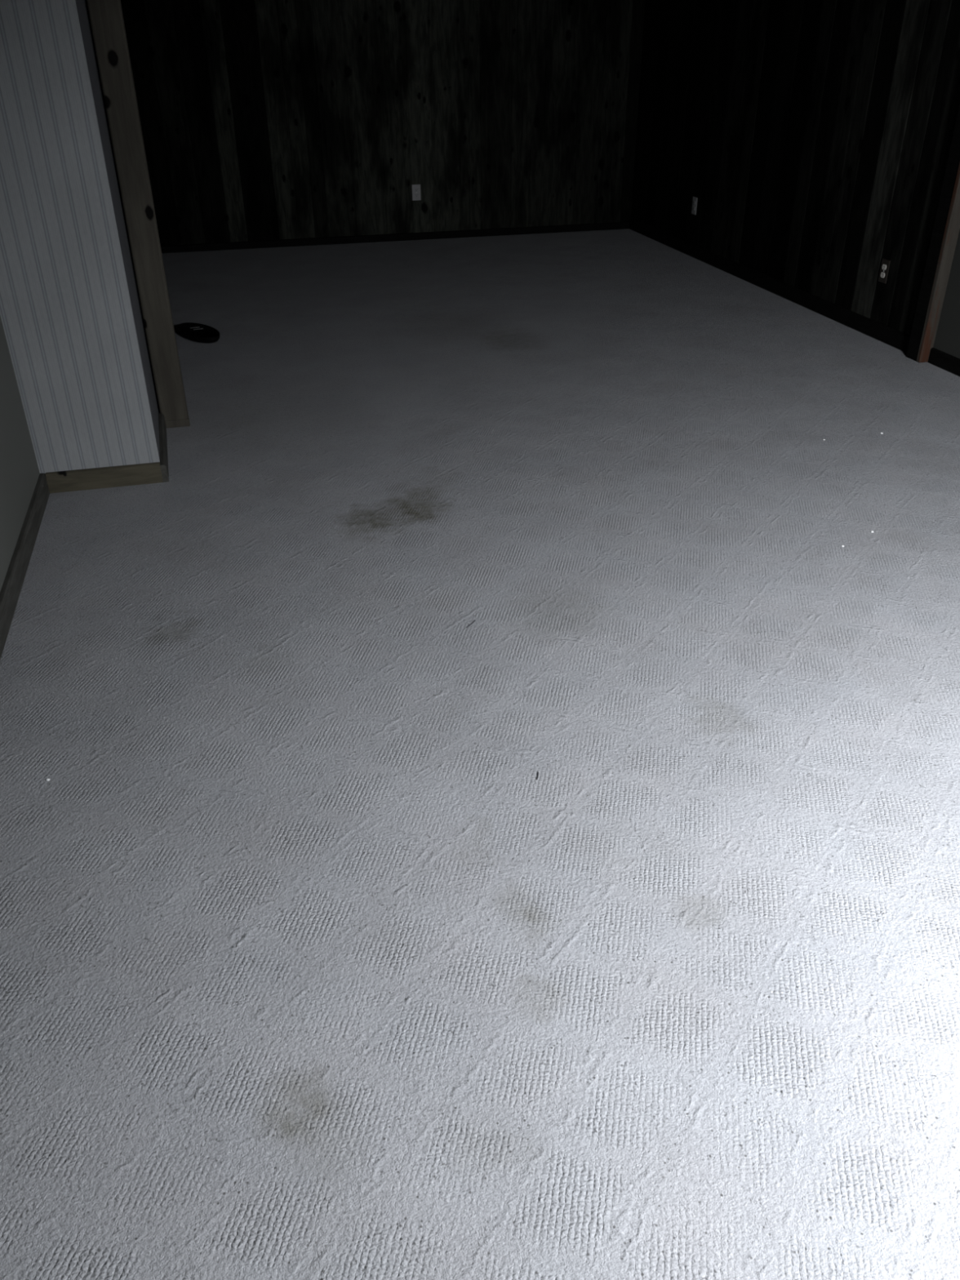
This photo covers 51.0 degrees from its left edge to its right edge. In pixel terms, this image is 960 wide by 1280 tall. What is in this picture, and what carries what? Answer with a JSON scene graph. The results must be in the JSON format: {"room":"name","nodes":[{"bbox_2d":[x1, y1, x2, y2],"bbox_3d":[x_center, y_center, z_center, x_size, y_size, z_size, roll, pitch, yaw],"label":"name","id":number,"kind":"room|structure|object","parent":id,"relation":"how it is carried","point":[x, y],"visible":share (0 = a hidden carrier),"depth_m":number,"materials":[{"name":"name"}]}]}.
{"room":"empty basement room","nodes":[
{"label":"empty basement room","id":0,"kind":"room"},
{"bbox_2d":[0,315,39,591],"bbox_3d":[-1.234,-0.566,1.479,0.120,2.450,4.340,-8,32,-12],"label":"wall","id":1,"kind":"structure","parent":0,"point":[20,473],"depth_m":3.42,"materials":[{"name":"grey paint"}]},
{"bbox_2d":[0,473,49,659],"bbox_3d":[-1.143,0.465,2.067,0.022,0.075,4.237,-8,32,-12],"label":"baseboard","id":2,"kind":"structure","parent":1,"relation":"attached to","point":[14,580],"depth_m":3.24,"materials":[{"name":"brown wood"}]},
{"bbox_2d":[0,0,159,473],"bbox_3d":[-1.556,-1.839,3.576,0.439,2.450,0.783,-8,32,-12],"label":"wall","id":3,"kind":"structure","parent":0,"point":[70,312],"depth_m":3.48,"materials":[{"name":"paper"}]},
{"bbox_2d":[45,462,163,493],"bbox_3d":[-1.439,-0.624,3.861,0.417,0.076,0.022,-8,32,-12],"label":"baseboard","id":4,"kind":"structure","parent":3,"relation":"attached to","point":[148,473],"depth_m":3.85,"materials":[{"name":"brown wood"}]},
{"bbox_2d":[85,0,190,428],"bbox_3d":[-1.377,-2.029,3.886,0.125,2.450,0.164,-8,32,-12],"label":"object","id":5,"kind":"object","parent":3,"relation":"attached to","point":[106,21],"visible":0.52,"depth_m":3.98,"materials":[{"name":"brown wood"}]},
{"bbox_2d":[158,413,168,482],"bbox_3d":[-1.310,-0.803,4.161,0.022,0.070,0.637,-9,32,-13],"label":"baseboard","id":6,"kind":"structure","parent":3,"relation":"attached to","point":[162,428],"depth_m":4.07,"materials":[{"name":"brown wood"}]},
{"bbox_2d":[120,0,644,245],"bbox_3d":[-1.615,-4.271,7.577,6.260,2.450,0.120,-8,32,-12],"label":"wall","id":7,"kind":"structure","parent":0,"point":[261,120],"depth_m":7.87,"materials":[{"name":"brown wood"}]},
{"bbox_2d":[160,222,629,253],"bbox_3d":[-1.657,-3.204,8.128,6.120,0.055,0.016,-8,32,-12],"label":"baseboard","id":8,"kind":"structure","parent":7,"relation":"attached to","point":[619,225],"depth_m":8.31,"materials":[{"name":"brown wood"}]},
{"bbox_2d":[411,184,421,200],"bbox_3d":[-0.518,-3.647,8.195,0.072,0.120,0.010,-8,32,-12],"label":"wall outlet","id":9,"kind":"object","parent":7,"relation":"attached to","point":[416,196],"visible":1,"depth_m":8.20,"materials":[{"name":"white plastic"}]},
{"bbox_2d":[0,228,959,1279],"bbox_3d":[-0.538,-0.882,4.403,6.570,0.060,9.476,-8,32,-12],"label":"floor","id":10,"kind":"structure","parent":0,"point":[309,970],"depth_m":2.29,"materials":[{"name":"carpet"}]},
{"bbox_2d":[177,322,219,342],"bbox_3d":[-1.609,-1.755,5.757,0.178,0.042,0.415,-22,38,-31],"label":"oval dish","id":11,"kind":"object","parent":10,"relation":"on","point":[197,332],"visible":1,"depth_m":5.71,"materials":[{"name":"black"}]},
{"bbox_2d":[631,0,959,358],"bbox_3d":[2.449,-2.375,4.398,0.120,2.450,9.226,-8,32,-12],"label":"wall","id":12,"kind":"structure","parent":0,"point":[811,140],"depth_m":6.02,"materials":[{"name":"brown wood"}]},
{"bbox_2d":[691,196,697,214],"bbox_3d":[1.607,-3.257,7.542,0.010,0.120,0.072,-8,32,-12],"label":"wall outlet","id":13,"kind":"object","parent":12,"relation":"attached to","point":[695,199],"visible":1,"depth_m":7.54,"materials":[{"name":"white plastic"}]},
{"bbox_2d":[629,218,910,352],"bbox_3d":[1.806,-2.577,7.016,0.016,0.085,4.128,-8,32,-12],"label":"baseboard","id":14,"kind":"structure","parent":12,"relation":"attached to","point":[896,339],"depth_m":6.45,"materials":[{"name":"brown wood"}]},
{"bbox_2d":[878,257,890,283],"bbox_3d":[2.204,-2.014,5.487,0.010,0.120,0.072,-8,32,-12],"label":"wall outlet","id":15,"kind":"object","parent":12,"relation":"attached to","point":[885,265],"visible":1,"depth_m":5.48,"materials":[{"name":"brown plastic"}]},
{"bbox_2d":[880,271,884,277],"bbox_3d":[2.202,-1.996,5.498,0.003,0.027,0.034,-8,32,-12],"label":"receptacle","id":16,"kind":"object","parent":15,"relation":"attached to","point":[882,273],"depth_m":5.49,"materials":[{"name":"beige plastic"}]},
{"bbox_2d":[882,264,886,270],"bbox_3d":[2.201,-2.031,5.476,0.003,0.027,0.034,-8,32,-12],"label":"receptacle","id":17,"kind":"object","parent":15,"relation":"attached to","point":[884,266],"depth_m":5.47,"materials":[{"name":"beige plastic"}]},
{"bbox_2d":[906,104,959,362],"bbox_3d":[2.285,-2.517,4.634,0.066,2.450,0.120,-8,32,-12],"label":"door frame","id":18,"kind":"structure","parent":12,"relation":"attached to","point":[946,228],"depth_m":4.99,"materials":[{"name":"brown wood"}]},
{"bbox_2d":[927,347,959,376],"bbox_3d":[2.920,-0.254,3.189,0.016,0.075,4.860,-8,32,-12],"label":"baseboard","id":19,"kind":"structure","parent":12,"relation":"attached to","point":[944,361],"depth_m":5.10,"materials":[{"name":"brown wood"}]}
]}

